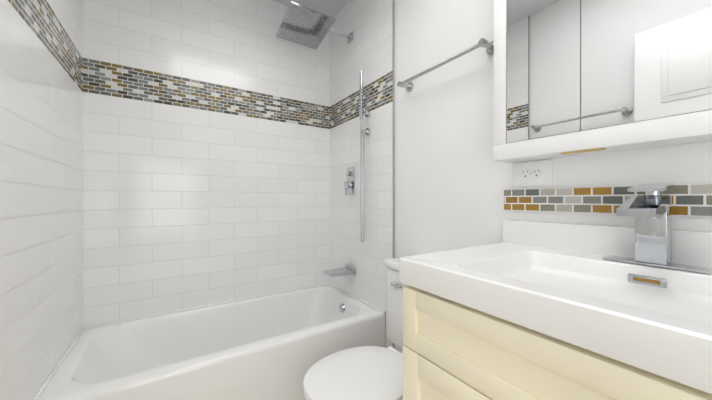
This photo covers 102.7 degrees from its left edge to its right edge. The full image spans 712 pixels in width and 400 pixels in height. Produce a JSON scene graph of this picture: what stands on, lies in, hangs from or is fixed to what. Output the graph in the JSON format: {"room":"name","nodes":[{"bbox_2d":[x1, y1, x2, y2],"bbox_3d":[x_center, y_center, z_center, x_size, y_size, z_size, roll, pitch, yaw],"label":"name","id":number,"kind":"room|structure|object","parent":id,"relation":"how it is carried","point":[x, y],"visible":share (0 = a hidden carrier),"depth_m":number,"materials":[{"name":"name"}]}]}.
{"room":"bathroom","nodes":[
{"label":"bathroom","id":0,"kind":"room"},
{"bbox_2d":[273,0,348,17],"bbox_3d":[0.017,-1.514,0.616,1.720,0.100,3.380,0,0,-33],"label":"ceiling","id":1,"kind":"structure","parent":0,"point":[332,8],"depth_m":2.14,"materials":[{"name":"white paint"}]},
{"bbox_2d":[385,0,711,352],"bbox_3d":[0.696,-0.194,1.060,0.100,2.540,3.380,0,0,-33],"label":"wall","id":2,"kind":"structure","parent":0,"point":[453,179],"depth_m":1.30,"materials":[{"name":"white paint"}]},
{"bbox_2d":[330,0,392,312],"bbox_3d":[0.002,-0.388,2.025,0.010,2.155,0.805,0,0,-33],"label":"wall tiles","id":3,"kind":"structure","parent":2,"relation":"attached to","point":[368,50],"depth_m":1.94,"materials":[{"name":"tile"}]},
{"bbox_2d":[276,1,352,49],"bbox_3d":[-0.247,-1.153,1.929,0.509,0.118,0.295,0,0,-33],"label":"shower head","id":4,"kind":"object","parent":3,"relation":"attached to","point":[305,26],"visible":1,"depth_m":1.86},
{"bbox_2d":[323,265,355,276],"bbox_3d":[-0.118,0.514,2.023,0.194,0.060,0.130,0,0,-33],"label":"tub spout","id":5,"kind":"object","parent":3,"relation":"attached to","point":[346,270],"visible":1,"depth_m":2.01,"materials":[{"name":"silver metal"}]},
{"bbox_2d":[344,167,354,194],"bbox_3d":[-0.057,-0.136,2.062,0.047,0.200,0.100,0,0,-33],"label":"shower valve","id":6,"kind":"object","parent":3,"relation":"attached to","point":[349,185],"visible":1,"depth_m":2.05,"materials":[{"name":"silver metal"}]},
{"bbox_2d":[359,71,369,241],"bbox_3d":[0.051,-0.281,1.875,0.071,1.120,0.050,0,0,-33],"label":"shower","id":7,"kind":"object","parent":3,"relation":"attached to","point":[364,132],"visible":0.98,"depth_m":1.86,"materials":[{"name":"silver metal"}]},
{"bbox_2d":[386,313,391,347],"bbox_3d":[0.204,0.882,1.718,0.010,0.382,0.066,0,0,-33],"label":"wall tiles","id":8,"kind":"structure","parent":2,"relation":"attached to","point":[388,343],"depth_m":1.74,"materials":[{"name":"tile"}]},
{"bbox_2d":[392,0,394,347],"bbox_3d":[0.222,-0.196,1.686,0.012,2.538,0.004,0,0,-33],"label":"trim","id":9,"kind":"structure","parent":2,"relation":"attached to","point":[393,130],"depth_m":1.68,"materials":[{"name":"silver metal"}]},
{"bbox_2d":[397,38,493,91],"bbox_3d":[0.397,-0.625,1.351,0.081,0.054,0.539,0,0,-33],"label":"towel rail","id":10,"kind":"object","parent":2,"relation":"attached to","point":[483,43],"visible":0.98,"depth_m":1.26,"materials":[{"name":"silver metal"}]},
{"bbox_2d":[513,160,551,185],"bbox_3d":[0.641,-0.096,1.043,0.008,0.088,0.136,0,0,-33],"label":"electrical outlet","id":11,"kind":"object","parent":2,"relation":"attached to","point":[534,173],"visible":1,"depth_m":1.04,"materials":[{"name":"white plastic"}]},
{"bbox_2d":[494,0,711,162],"bbox_3d":[0.816,-0.592,0.672,0.119,0.904,0.964,0,0,-33],"label":"upper cabinet","id":12,"kind":"object","parent":2,"relation":"attached to","point":[578,77],"visible":1,"depth_m":0.79,"materials":[{"name":"white mirror"}]},
{"bbox_2d":[504,183,711,216],"bbox_3d":[0.862,0.000,0.707,0.007,0.082,1.005,0,0,-33],"label":"backsplash","id":13,"kind":"structure","parent":2,"relation":"attached to","point":[691,199],"depth_m":0.88,"materials":[{"name":"tile"}]},
{"bbox_3d":[0.016,1.126,0.621,1.720,0.100,3.380,0,0,-33],"label":"floor","id":14,"kind":"structure","parent":0,"visible":0},
{"bbox_2d":[38,284,385,399],"bbox_3d":[-0.649,0.883,1.644,1.514,0.382,0.732,0,0,-33],"label":"bathtub","id":15,"kind":"object","parent":14,"relation":"on","point":[274,346],"visible":0.83,"depth_m":1.51,"materials":[{"name":"white ceramic"}]},
{"bbox_2d":[33,327,84,399],"bbox_3d":[-1.273,0.693,1.236,0.012,0.020,0.721,0,0,-33],"label":"caulk","id":16,"kind":"object","parent":15,"relation":"attached to","point":[48,379],"depth_m":1.17,"materials":[{"name":"white"}]},
{"bbox_2d":[84,283,328,328],"bbox_3d":[-0.842,0.692,1.941,1.500,0.020,0.012,0,0,-33],"label":"caulk","id":17,"kind":"object","parent":15,"relation":"attached to","point":[118,321],"depth_m":1.81,"materials":[{"name":"white"}]},
{"bbox_2d":[329,283,384,313],"bbox_3d":[-0.024,0.692,2.049,0.012,0.020,0.721,0,0,-33],"label":"caulk","id":18,"kind":"object","parent":15,"relation":"attached to","point":[369,304],"depth_m":1.97,"materials":[{"name":"white"}]},
{"bbox_2d":[303,256,406,399],"bbox_3d":[0.132,0.689,1.173,0.716,0.772,0.466,0,0,-33],"label":"toilet","id":19,"kind":"object","parent":14,"relation":"on","point":[366,373],"visible":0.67,"depth_m":1.11,"materials":[{"name":"white ceramic"}]},
{"bbox_2d":[403,285,711,399],"bbox_3d":[0.634,0.657,0.554,0.552,0.839,0.995,0,0,-33],"label":"bathroom vanity","id":20,"kind":"object","parent":14,"relation":"on","point":[452,350],"visible":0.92,"depth_m":0.58,"materials":[{"name":"beige paint"}]},
{"bbox_2d":[399,220,711,393],"bbox_3d":[0.632,0.158,0.551,0.558,0.158,1.011,0,0,-33],"label":"sink","id":21,"kind":"object","parent":20,"relation":"on","point":[567,282],"visible":0.96,"depth_m":0.65,"materials":[{"name":"white ceramic"}]},
{"bbox_2d":[603,183,711,273],"bbox_3d":[0.714,0.061,0.699,0.186,0.209,0.186,0,0,-33],"label":"faucet","id":22,"kind":"object","parent":21,"relation":"on","point":[650,210],"visible":0.98,"depth_m":0.70,"materials":[{"name":"silver metal"}]},
{"bbox_3d":[-0.877,-0.196,1.994,1.520,2.540,0.100,0,0,-33],"label":"wall","id":23,"kind":"structure","parent":0,"visible":0},
{"bbox_2d":[82,0,329,326],"bbox_3d":[-0.848,-0.388,1.947,1.500,2.155,0.010,0,0,-33],"label":"wall tile","id":24,"kind":"structure","parent":23,"relation":"attached to","point":[206,149],"depth_m":1.83,"materials":[{"name":"tile"}]},
{"bbox_3d":[-0.663,-0.193,0.177,0.100,2.540,3.380,0,0,-33],"label":"wall","id":25,"kind":"structure","parent":0,"visible":0},
{"bbox_2d":[0,0,82,399],"bbox_3d":[-1.226,-0.386,1.144,0.010,2.155,0.945,0,0,-33],"label":"wall tiles","id":26,"kind":"structure","parent":25,"relation":"attached to","point":[41,247],"depth_m":1.03,"materials":[{"name":"tile"}]}
]}

